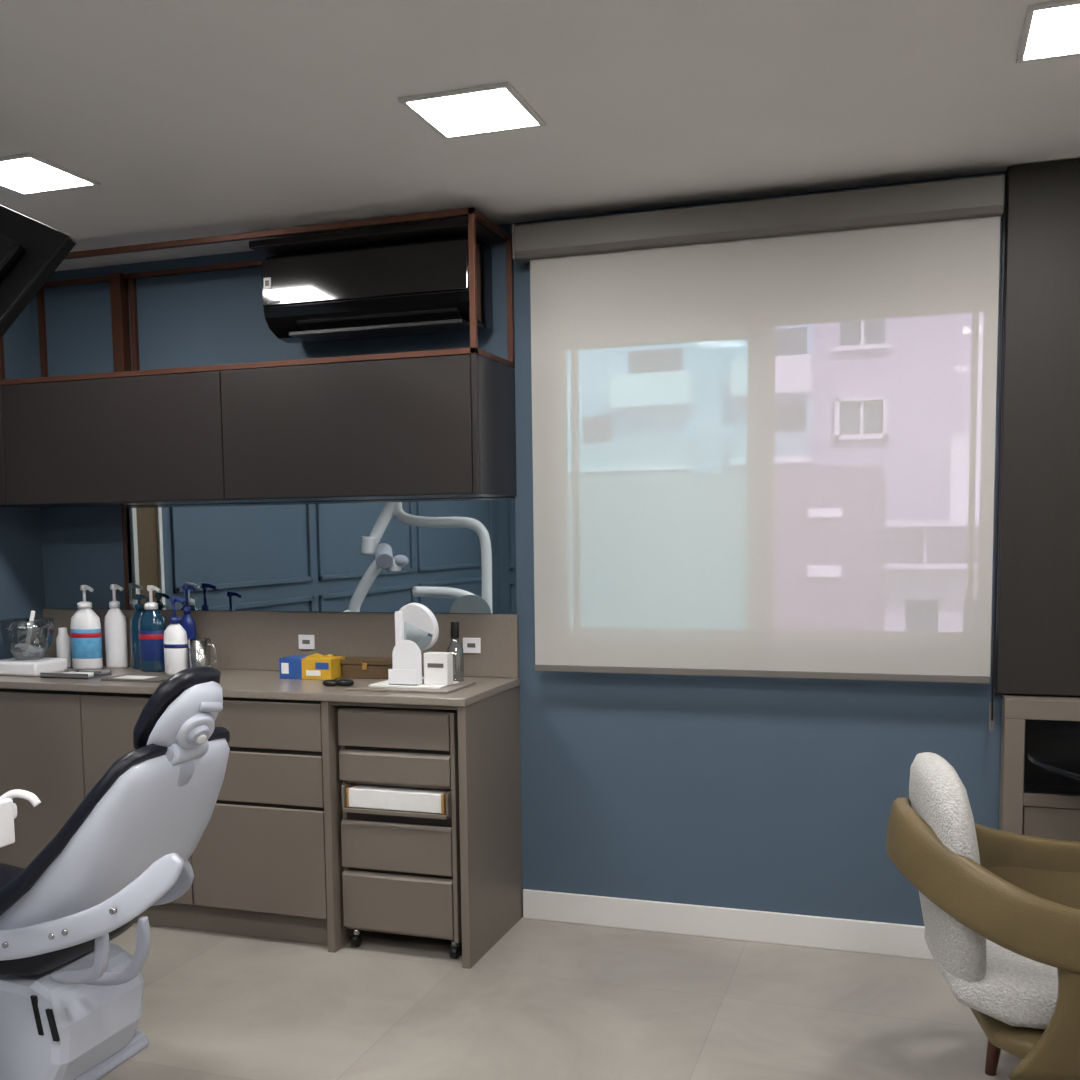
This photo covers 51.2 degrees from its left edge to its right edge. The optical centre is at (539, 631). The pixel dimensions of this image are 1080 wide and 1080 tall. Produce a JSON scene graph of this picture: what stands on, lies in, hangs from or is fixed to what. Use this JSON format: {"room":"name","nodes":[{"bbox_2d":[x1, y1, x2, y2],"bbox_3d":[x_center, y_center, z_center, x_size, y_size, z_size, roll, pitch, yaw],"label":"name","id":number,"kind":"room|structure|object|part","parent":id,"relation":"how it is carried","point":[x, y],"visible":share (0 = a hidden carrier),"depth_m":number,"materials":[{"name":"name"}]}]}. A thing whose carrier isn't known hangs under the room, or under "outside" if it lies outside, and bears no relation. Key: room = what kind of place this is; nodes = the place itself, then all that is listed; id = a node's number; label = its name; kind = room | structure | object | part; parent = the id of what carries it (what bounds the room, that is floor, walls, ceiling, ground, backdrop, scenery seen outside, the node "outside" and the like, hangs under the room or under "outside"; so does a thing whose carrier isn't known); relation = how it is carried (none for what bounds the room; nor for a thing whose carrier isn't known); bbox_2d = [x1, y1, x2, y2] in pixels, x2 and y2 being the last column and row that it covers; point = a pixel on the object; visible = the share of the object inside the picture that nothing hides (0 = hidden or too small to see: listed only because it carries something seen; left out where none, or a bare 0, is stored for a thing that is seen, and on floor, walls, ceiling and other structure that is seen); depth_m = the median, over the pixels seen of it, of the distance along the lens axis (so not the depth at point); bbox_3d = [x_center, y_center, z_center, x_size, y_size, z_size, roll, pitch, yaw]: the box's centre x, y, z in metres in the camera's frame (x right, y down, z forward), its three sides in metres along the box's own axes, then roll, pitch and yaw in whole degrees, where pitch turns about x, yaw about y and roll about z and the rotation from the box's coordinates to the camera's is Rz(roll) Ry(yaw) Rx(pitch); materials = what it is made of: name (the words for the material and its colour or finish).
{"room":"dental clinic","nodes":[
{"label":"dental clinic","id":0,"kind":"room"},
{"bbox_2d":[0,303,44,659],"bbox_3d":[-3.091,0.015,2.224,0.150,2.560,5.600,1,5,18],"label":"wall","id":1,"kind":"structure","parent":0,"point":[22,592],"depth_m":4.71,"materials":[{"name":"blue paint"}]},
{"bbox_2d":[0,205,75,338],"bbox_3d":[-1.519,-0.986,2.947,0.845,0.731,0.462,1,5,18],"label":"monitor","id":2,"kind":"object","parent":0,"point":[31,250],"depth_m":2.77,"materials":[{"name":"black plastic"}]},
{"bbox_2d":[30,171,1022,925],"bbox_3d":[0.416,-0.195,4.100,5.610,2.560,0.200,1,5,18],"label":"wall","id":3,"kind":"structure","parent":0,"point":[778,795],"depth_m":4.07,"materials":[{"name":"blue paint"}]},
{"bbox_2d":[0,353,516,507],"bbox_3d":[-1.173,-0.726,4.272,2.160,0.461,0.384,1,5,18],"label":"wall cabinet","id":4,"kind":"object","parent":3,"relation":"attached to","point":[440,426],"depth_m":4.02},
{"bbox_3d":[-2.167,-0.726,4.412,0.181,0.457,0.019,1,5,18],"label":"door panel","id":5,"kind":"part","parent":4,"relation":"part of","materials":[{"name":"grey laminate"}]},
{"bbox_3d":[-1.612,-0.717,4.227,0.983,0.457,0.019,1,5,18],"label":"door panel","id":6,"kind":"part","parent":4,"relation":"part of","materials":[{"name":"grey laminate"}]},
{"bbox_2d":[121,506,128,609],"bbox_3d":[-1.727,-0.307,4.695,0.015,0.430,0.011,1,5,18],"label":"frame","id":7,"kind":"object","parent":4,"relation":"attached to","point":[122,507],"visible":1,"depth_m":4.69,"materials":[{"name":"orange metal"}]},
{"bbox_2d":[0,207,514,385],"bbox_3d":[-1.180,-1.190,4.232,2.163,0.470,0.384,1,5,18],"label":"frame","id":8,"kind":"object","parent":4,"relation":"on","point":[476,225],"visible":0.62,"depth_m":4.04,"materials":[{"name":"brown metal"}]},
{"bbox_3d":[-0.684,-0.701,3.918,0.964,0.457,0.019,1,5,18],"label":"door panel","id":9,"kind":"part","parent":4,"relation":"part of","materials":[{"name":"grey laminate"}]},
{"bbox_2d":[43,609,518,677],"bbox_3d":[-1.107,0.037,4.515,2.163,0.235,0.019,1,5,18],"label":"backsplash","id":10,"kind":"structure","parent":3,"relation":"attached to","point":[242,640],"depth_m":4.42,"materials":[{"name":"beige stone"}]},
{"bbox_2d":[298,635,314,648],"bbox_3d":[-0.920,0.040,4.438,0.070,0.057,0.008,1,5,18],"label":"wall outlet","id":11,"kind":"object","parent":10,"relation":"attached to","point":[305,641],"visible":1,"depth_m":4.43,"materials":[{"name":"white plastic"}]},
{"bbox_2d":[302,640,309,643],"bbox_3d":[-0.921,0.040,4.434,0.032,0.016,0.002,1,5,18],"label":"socket","id":12,"kind":"object","parent":11,"relation":"attached to","point":[303,641],"depth_m":4.43,"materials":[{"name":"grey plastic"}]},
{"bbox_2d":[463,638,480,652],"bbox_3d":[-0.256,0.051,4.216,0.070,0.057,0.008,1,5,18],"label":"wall outlet","id":13,"kind":"object","parent":10,"relation":"attached to","point":[470,645],"visible":1,"depth_m":4.21,"materials":[{"name":"white plastic"}]},
{"bbox_2d":[467,643,474,647],"bbox_3d":[-0.257,0.051,4.213,0.032,0.016,0.002,1,5,18],"label":"socket","id":14,"kind":"object","parent":13,"relation":"attached to","point":[469,645],"depth_m":4.21,"materials":[{"name":"grey plastic"}]},
{"bbox_2d":[125,497,516,613],"bbox_3d":[-0.903,-0.294,4.423,1.720,0.430,0.007,1,5,18],"label":"wall mirror","id":15,"kind":"object","parent":3,"relation":"attached to","point":[456,555],"depth_m":4.39,"materials":[{"name":"mirror"}]},
{"bbox_2d":[262,236,492,343],"bbox_3d":[-0.593,-1.228,4.082,0.815,0.296,0.234,1,5,18],"label":"air conditioner","id":16,"kind":"object","parent":3,"relation":"attached to","point":[417,287],"visible":0.89,"depth_m":3.99,"materials":[{"name":"black plastic"}]},
{"bbox_3d":[-0.628,-1.265,3.976,0.805,0.170,0.017,1,5,18],"label":"glass","id":17,"kind":"part","parent":16,"relation":"part of","materials":[{"name":"black glass"}]},
{"bbox_2d":[289,319,469,341],"bbox_3d":[-0.569,-1.085,4.060,0.680,0.014,0.145,1,5,18],"label":"outlet","id":18,"kind":"object","parent":16,"relation":"attached to","point":[385,327],"depth_m":4.04,"materials":[{"name":"black plastic"}]},
{"bbox_2d":[523,889,933,959],"bbox_3d":[0.722,1.040,3.997,1.655,0.110,0.016,1,5,18],"label":"baseboard","id":19,"kind":"structure","parent":3,"relation":"attached to","point":[902,940],"depth_m":4.00,"materials":[{"name":"white paint"}]},
{"bbox_2d":[512,174,1005,730],"bbox_3d":[0.690,-0.553,3.794,1.593,1.720,0.137,1,5,18],"label":"roller blind","id":20,"kind":"object","parent":3,"relation":"attached to","point":[764,430],"visible":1,"depth_m":3.74,"materials":[{"name":"beige fabric"}]},
{"bbox_3d":[1.439,-0.545,3.540,0.008,1.530,0.006,1,5,18],"label":"chain","id":21,"kind":"part","parent":20,"relation":"part of","materials":[{"name":"black plastic"}]},
{"bbox_3d":[1.434,-0.511,3.526,0.009,1.595,0.041,1,5,18],"label":"chain","id":22,"kind":"part","parent":20,"relation":"part of","materials":[{"name":"black plastic"}]},
{"bbox_2d":[0,0,1079,270],"bbox_3d":[-0.511,-1.294,1.266,5.610,0.150,5.950,1,5,18],"label":"ceiling","id":23,"kind":"structure","parent":0,"point":[192,119],"depth_m":2.92,"materials":[{"name":"paint"}]},
{"bbox_2d":[0,152,100,195],"bbox_3d":[-1.564,-1.391,3.431,0.300,0.010,0.300,1,5,18],"label":"frame","id":24,"kind":"object","parent":23,"relation":"attached to","point":[23,155],"visible":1,"depth_m":3.41,"materials":[{"name":"white paint"}]},
{"bbox_2d":[0,158,90,192],"bbox_3d":[-1.564,-1.392,3.430,0.268,0.006,0.268,1,5,18],"label":"diffuser","id":25,"kind":"object","parent":24,"relation":"attached to","point":[25,175],"visible":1,"depth_m":3.45,"materials":[{"name":"white plastic"}]},
{"bbox_2d":[398,82,545,139],"bbox_3d":[-0.172,-1.368,2.967,0.300,0.010,0.300,1,5,18],"label":"frame","id":26,"kind":"object","parent":23,"relation":"attached to","point":[404,101],"visible":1,"depth_m":2.87,"materials":[{"name":"white paint"}]},
{"bbox_2d":[408,88,537,135],"bbox_3d":[-0.172,-1.369,2.967,0.268,0.006,0.268,1,5,18],"label":"diffuser","id":27,"kind":"object","parent":26,"relation":"attached to","point":[497,109],"visible":1,"depth_m":2.96,"materials":[{"name":"white plastic"}]},
{"bbox_2d":[1016,0,1079,63],"bbox_3d":[1.230,-1.345,2.499,0.300,0.010,0.300,1,5,18],"label":"frame","id":28,"kind":"object","parent":23,"relation":"attached to","point":[1031,8],"visible":1,"depth_m":2.49,"materials":[{"name":"white paint"}]},
{"bbox_2d":[1024,5,1079,58],"bbox_3d":[1.230,-1.346,2.499,0.268,0.006,0.268,1,5,18],"label":"diffuser","id":29,"kind":"object","parent":28,"relation":"attached to","point":[1055,31],"visible":1,"depth_m":2.53,"materials":[{"name":"white plastic"}]},
{"bbox_2d":[98,917,1021,1079],"bbox_3d":[-0.476,1.390,1.502,5.610,0.120,5.950,1,5,18],"label":"floor","id":30,"kind":"structure","parent":0,"point":[550,1000],"depth_m":3.42,"materials":[{"name":"tile"}]},
{"bbox_2d":[0,789,40,847],"bbox_3d":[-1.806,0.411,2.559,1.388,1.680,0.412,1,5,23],"label":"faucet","id":31,"kind":"object","parent":30,"relation":"on","point":[8,809],"visible":1,"depth_m":2.44,"materials":[{"name":"white plastic"}]},
{"bbox_2d":[0,666,229,1079],"bbox_3d":[-1.627,0.639,3.124,1.798,1.122,0.564,1,5,18],"label":"dental chair","id":32,"kind":"object","parent":30,"relation":"on","point":[71,997],"visible":1,"depth_m":2.80,"materials":[{"name":"white plastic"}]},
{"bbox_3d":[-0.927,0.355,2.881,0.074,0.174,0.060,1,5,18],"label":"headrest post","id":33,"kind":"part","parent":32,"relation":"part of","materials":[{"name":"white plastic"}]},
{"bbox_3d":[-0.868,0.244,2.825,0.088,0.100,0.106,1,5,18],"label":"headrest knob","id":34,"kind":"part","parent":32,"relation":"part of","materials":[{"name":"white plastic"}]},
{"bbox_3d":[-0.843,0.267,2.807,0.020,0.023,0.026,1,5,18],"label":"headrest knob","id":35,"kind":"part","parent":32,"relation":"part of","materials":[{"name":"white plastic"}]},
{"bbox_3d":[-0.828,0.188,2.821,0.026,0.035,0.067,3,6,39],"label":"headrest lever","id":36,"kind":"part","parent":32,"relation":"part of","materials":[{"name":"white plastic"}]},
{"bbox_2d":[0,665,522,968],"bbox_3d":[-1.181,0.633,4.316,2.167,0.914,0.544,1,5,18],"label":"base cabinet","id":37,"kind":"object","parent":30,"relation":"on","point":[266,862],"visible":0.59,"depth_m":4.01,"materials":[{"name":"beige laminate"}]},
{"bbox_3d":[-1.994,0.607,4.324,0.609,0.755,0.018,1,5,18],"label":"door","id":38,"kind":"part","parent":37,"relation":"part of","materials":[{"name":"beige laminate"}]},
{"bbox_3d":[-1.484,0.615,4.154,0.454,0.755,0.018,1,5,18],"label":"door","id":39,"kind":"part","parent":37,"relation":"part of","materials":[{"name":"beige laminate"}]},
{"bbox_3d":[-1.003,0.811,4.011,0.544,0.379,0.018,1,5,18],"label":"drawer","id":40,"kind":"part","parent":37,"relation":"part of","materials":[{"name":"beige laminate"}]},
{"bbox_2d":[0,665,519,706],"bbox_3d":[-1.186,0.191,4.277,2.167,0.027,0.544,1,5,18],"label":"countertop","id":41,"kind":"structure","parent":37,"relation":"on","point":[258,684],"depth_m":4.07,"materials":[{"name":"laminate"}]},
{"bbox_2d":[0,611,66,675],"bbox_3d":[-2.055,0.039,4.526,0.240,0.253,0.200,1,5,18],"label":"tray","id":42,"kind":"object","parent":41,"relation":"on","point":[18,666],"visible":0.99,"depth_m":4.48,"materials":[{"name":"white plastic"}]},
{"bbox_2d":[56,628,71,667],"bbox_3d":[-1.996,0.066,4.720,0.056,0.165,0.056,1,5,18],"label":"bottle","id":43,"kind":"object","parent":41,"relation":"on","point":[63,642],"visible":0.77,"depth_m":4.70,"materials":[{"name":"white plastic"}]},
{"bbox_2d":[40,668,110,678],"bbox_3d":[-1.813,0.164,4.404,0.220,0.020,0.140,1,5,18],"label":"glass tray","id":44,"kind":"object","parent":41,"relation":"on","point":[69,673],"visible":1,"depth_m":4.37,"materials":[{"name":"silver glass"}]},
{"bbox_2d":[70,585,102,668],"bbox_3d":[-1.875,-0.021,4.651,0.139,0.346,0.086,1,5,18],"label":"pump bottle","id":45,"kind":"object","parent":41,"relation":"on","point":[86,634],"visible":0.99,"depth_m":4.62,"materials":[{"name":"white plastic"}]},
{"bbox_3d":[-1.877,-0.147,4.640,0.012,0.060,0.012,1,5,18],"label":"stem","id":46,"kind":"part","parent":45,"relation":"part of","materials":[{"name":"white plastic"}]},
{"bbox_2d":[104,584,127,667],"bbox_3d":[-1.761,-0.024,4.676,0.101,0.346,0.062,1,5,18],"label":"pump bottle","id":47,"kind":"object","parent":41,"relation":"on","point":[115,625],"visible":1,"depth_m":4.65,"materials":[{"name":"white plastic"}]},
{"bbox_3d":[-1.763,-0.151,4.665,0.012,0.060,0.012,1,5,18],"label":"stem","id":48,"kind":"part","parent":47,"relation":"part of","materials":[{"name":"white plastic"}]},
{"bbox_2d":[101,674,170,682],"bbox_3d":[-1.516,0.176,4.284,0.260,0.009,0.140,1,5,18],"label":"magazine","id":49,"kind":"object","parent":41,"relation":"on","point":[125,677],"visible":0.78,"depth_m":4.25,"materials":[{"name":"white paper"}]},
{"bbox_2d":[115,675,156,678],"bbox_3d":[-1.538,0.173,4.281,0.140,0.001,0.080,1,5,18],"label":"print","id":50,"kind":"object","parent":49,"relation":"on","point":[123,676],"depth_m":4.28,"materials":[{"name":"white paper"}]},
{"bbox_2d":[130,594,148,668],"bbox_3d":[-1.638,-0.001,4.626,0.096,0.306,0.056,1,5,18],"label":"mouthwash bottle","id":51,"kind":"object","parent":41,"relation":"on","point":[134,622],"visible":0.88,"depth_m":4.61,"materials":[{"name":"teal plastic"}]},
{"bbox_2d":[138,585,165,671],"bbox_3d":[-1.561,-0.015,4.535,0.122,0.346,0.076,1,5,18],"label":"pump bottle","id":52,"kind":"object","parent":41,"relation":"on","point":[152,625],"visible":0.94,"depth_m":4.51,"materials":[{"name":"teal plastic"}]},
{"bbox_3d":[-1.563,-0.141,4.524,0.012,0.060,0.012,1,5,18],"label":"stem","id":53,"kind":"part","parent":52,"relation":"part of","materials":[{"name":"white plastic"}]},
{"bbox_2d":[164,596,187,674],"bbox_3d":[-1.431,0.014,4.420,0.102,0.306,0.063,1,5,18],"label":"soap bottle","id":54,"kind":"object","parent":41,"relation":"on","point":[175,635],"visible":0.96,"depth_m":4.40,"materials":[{"name":"white plastic"}]},
{"bbox_3d":[-1.432,-0.087,4.412,0.012,0.070,0.012,1,5,18],"label":"stem","id":55,"kind":"part","parent":54,"relation":"part of","materials":[{"name":"blue plastic"}]},
{"bbox_2d":[180,585,196,668],"bbox_3d":[-1.416,-0.018,4.550,0.086,0.346,0.043,1,5,18],"label":"sanitizer bottle","id":56,"kind":"object","parent":41,"relation":"on","point":[187,622],"visible":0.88,"depth_m":4.53,"materials":[{"name":"blue plastic"}]},
{"bbox_3d":[-1.425,-0.134,4.543,0.012,0.080,0.012,1,5,18],"label":"stem","id":57,"kind":"part","parent":56,"relation":"part of","materials":[{"name":"blue plastic"}]},
{"bbox_2d":[188,638,216,667],"bbox_3d":[-1.313,0.098,4.396,0.109,0.140,0.084,-2,5,-12],"label":"steel cup","id":58,"kind":"object","parent":41,"relation":"on","point":[199,648],"visible":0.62,"depth_m":4.36,"materials":[{"name":"silver metal"}]},
{"bbox_3d":[-1.272,0.094,4.375,0.043,0.099,0.010,1,5,18],"label":"cup handle","id":59,"kind":"part","parent":58,"relation":"part of","materials":[{"name":"metal"}]},
{"bbox_2d":[279,653,344,679],"bbox_3d":[-0.862,0.128,4.266,0.220,0.092,0.111,1,5,18],"label":"carton","id":60,"kind":"object","parent":41,"relation":"on","point":[316,666],"visible":0.96,"depth_m":4.22,"materials":[{"name":"yellow cardboard"}]},
{"bbox_2d":[281,663,320,675],"bbox_3d":[-0.896,0.141,4.221,0.165,0.045,0.001,1,5,18],"label":"print","id":61,"kind":"object","parent":60,"relation":"attached to","point":[287,669],"depth_m":4.22,"materials":[{"name":"white paper"}]},
{"bbox_2d":[315,662,328,669],"bbox_3d":[-0.811,0.127,4.191,0.055,0.025,0.001,1,5,18],"label":"print","id":62,"kind":"object","parent":60,"relation":"attached to","point":[318,665],"depth_m":4.19},
{"bbox_2d":[323,679,353,685],"bbox_3d":[-0.720,0.181,4.024,0.116,0.024,0.043,0,5,8],"label":"sunglasses","id":63,"kind":"object","parent":41,"relation":"on","point":[341,682],"visible":1,"depth_m":4.01,"materials":[{"name":"black plastic"}]},
{"bbox_2d":[340,657,392,678],"bbox_3d":[-0.633,0.137,4.258,0.216,0.070,0.109,1,5,18],"label":"wooden box","id":64,"kind":"object","parent":41,"relation":"on","point":[352,667],"visible":0.74,"depth_m":4.22,"materials":[{"name":"brown wood"}]},
{"bbox_3d":[-0.633,0.111,4.258,0.216,0.018,0.106,1,5,18],"label":"lid","id":65,"kind":"part","parent":64,"relation":"part of","materials":[{"name":"brown wood"}]},
{"bbox_2d":[347,679,475,693],"bbox_3d":[-0.451,0.188,3.971,0.380,0.013,0.260,1,5,18],"label":"tray","id":66,"kind":"object","parent":41,"relation":"on","point":[382,685],"visible":0.91,"depth_m":3.89,"materials":[{"name":"white plastic"}]},
{"bbox_2d":[388,640,421,685],"bbox_3d":[-0.472,0.107,3.934,0.110,0.155,0.041,1,5,18],"label":"holder","id":67,"kind":"object","parent":66,"relation":"on","point":[406,654],"visible":1,"depth_m":3.94,"materials":[{"name":"white plastic"}]},
{"bbox_2d":[395,603,438,681],"bbox_3d":[-0.440,0.036,4.019,0.176,0.280,0.090,1,5,18],"label":"mirror","id":68,"kind":"object","parent":66,"relation":"on","point":[414,622],"visible":0.66,"depth_m":4.00,"materials":[{"name":"white plastic"}]},
{"bbox_3d":[-0.439,-0.017,4.018,0.176,0.176,0.059,2,6,31],"label":"frame","id":69,"kind":"part","parent":68,"relation":"part of","materials":[{"name":"white plastic"}]},
{"bbox_2d":[424,652,452,684],"bbox_3d":[-0.355,0.128,3.938,0.090,0.110,0.051,1,5,18],"label":"carton","id":70,"kind":"object","parent":66,"relation":"on","point":[438,666],"visible":1,"depth_m":3.92,"materials":[{"name":"white cardboard"}]},
{"bbox_2d":[427,663,442,667],"bbox_3d":[-0.363,0.117,3.913,0.060,0.015,0.001,1,5,18],"label":"print","id":71,"kind":"object","parent":70,"relation":"attached to","point":[429,665],"depth_m":3.91},
{"bbox_2d":[450,621,459,637],"bbox_3d":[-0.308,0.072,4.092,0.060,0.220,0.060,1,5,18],"label":"cap","id":72,"kind":"object","parent":41,"relation":"on","point":[454,625],"visible":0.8,"depth_m":4.07,"materials":[{"name":"black plastic"}]},
{"bbox_3d":[-1.009,0.328,3.968,0.544,0.162,0.018,1,5,18],"label":"drawer","id":73,"kind":"part","parent":37,"relation":"part of","materials":[{"name":"beige laminate"}]},
{"bbox_3d":[-1.007,0.516,3.985,0.544,0.176,0.018,1,5,18],"label":"drawer","id":74,"kind":"part","parent":37,"relation":"part of","materials":[{"name":"beige laminate"}]},
{"bbox_3d":[-0.649,0.655,4.145,0.028,0.886,0.533,1,5,18],"label":"panel","id":75,"kind":"part","parent":37,"relation":"part of","materials":[{"name":"beige laminate"}]},
{"bbox_3d":[-0.169,0.663,3.985,0.029,0.886,0.533,1,5,18],"label":"panel","id":76,"kind":"part","parent":37,"relation":"part of","materials":[{"name":"beige laminate"}]},
{"bbox_2d":[338,705,461,958],"bbox_3d":[-0.424,0.675,4.039,0.438,0.858,0.440,1,5,18],"label":"trolley","id":77,"kind":"object","parent":30,"relation":"on","point":[399,768],"visible":0.82,"depth_m":3.84,"materials":[{"name":"beige laminate"}]},
{"bbox_3d":[-0.649,1.059,3.980,0.032,0.030,0.032,1,5,18],"label":"caster stem","id":78,"kind":"part","parent":77,"relation":"part of","materials":[{"name":"metal"}]},
{"bbox_3d":[-0.497,0.336,3.829,0.414,0.117,0.020,1,5,18],"label":"drawer","id":79,"kind":"part","parent":77,"relation":"part of","materials":[{"name":"beige laminate"}]},
{"bbox_3d":[-0.496,0.469,3.840,0.414,0.094,0.020,1,5,18],"label":"drawer","id":80,"kind":"part","parent":77,"relation":"part of","materials":[{"name":"beige laminate"}]},
{"bbox_2d":[341,783,451,819],"bbox_3d":[-0.472,0.573,3.892,0.398,0.090,0.150,1,5,18],"label":"drawer","id":81,"kind":"object","parent":77,"relation":"on","point":[411,801],"depth_m":3.84,"materials":[{"name":"laminate"}]},
{"bbox_3d":[-0.492,0.745,3.864,0.414,0.152,0.020,1,5,18],"label":"drawer","id":82,"kind":"part","parent":77,"relation":"part of","materials":[{"name":"beige laminate"}]},
{"bbox_3d":[-0.489,0.942,3.882,0.414,0.187,0.020,1,5,18],"label":"drawer","id":83,"kind":"part","parent":77,"relation":"part of","materials":[{"name":"beige laminate"}]},
{"bbox_3d":[-0.291,1.065,3.860,0.032,0.030,0.032,1,5,18],"label":"caster stem","id":84,"kind":"part","parent":77,"relation":"part of","materials":[{"name":"metal"}]},
{"bbox_2d":[886,752,1079,1079],"bbox_3d":[1.227,0.754,2.748,0.738,0.893,0.714,0,5,8],"label":"upholstered armchair","id":85,"kind":"object","parent":30,"relation":"on","point":[1001,909],"visible":1,"depth_m":2.55,"materials":[{"name":"white fabric"}]},
{"bbox_2d":[909,752,986,981],"bbox_3d":[0.997,0.574,2.766,0.141,0.532,0.490,0,5,8],"label":"cushion","id":86,"kind":"object","parent":85,"relation":"on","point":[939,800],"depth_m":2.57,"materials":[{"name":"white fabric"}]},
{"bbox_2d":[924,930,1057,1028],"bbox_3d":[1.288,0.827,2.745,0.615,0.140,0.560,0,5,8],"label":"seat cushion","id":87,"kind":"object","parent":85,"relation":"on","point":[1012,990],"depth_m":2.56,"materials":[{"name":"white fabric"}]},
{"bbox_3d":[1.202,1.049,2.963,0.048,0.266,0.078,-4,6,-29],"label":"leg","id":88,"kind":"part","parent":85,"relation":"part of","materials":[{"name":"brown wood"}]},
{"bbox_3d":[1.370,0.775,3.040,0.490,0.330,0.085,0,5,8],"label":"panel","id":89,"kind":"part","parent":85,"relation":"part of","materials":[{"name":"brown leather"}]},
{"bbox_3d":[1.280,0.829,2.434,0.490,0.330,0.085,0,5,8],"label":"panel","id":90,"kind":"part","parent":85,"relation":"part of","materials":[{"name":"brown leather"}]},
{"bbox_2d":[999,694,1079,841],"bbox_3d":[2.188,0.671,3.406,1.478,0.912,0.138,1,5,18],"label":"base cabinet","id":91,"kind":"object","parent":30,"relation":"on","point":[1036,801],"visible":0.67,"depth_m":3.54,"materials":[{"name":"beige laminate"}]},
{"bbox_2d":[994,159,1079,696],"bbox_3d":[2.171,-0.607,3.329,1.501,1.642,0.070,1,5,18],"label":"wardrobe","id":92,"kind":"object","parent":91,"relation":"on","point":[1037,648],"visible":0.97,"depth_m":3.50,"materials":[{"name":"brown wood"}]},
{"bbox_2d":[1028,752,1079,779],"bbox_3d":[2.101,0.784,3.060,1.405,0.750,0.570,1,5,18],"label":"glass desk","id":93,"kind":"object","parent":30,"relation":"on","point":[1068,765],"visible":1,"depth_m":3.36,"materials":[{"name":"black glass"}]}
]}

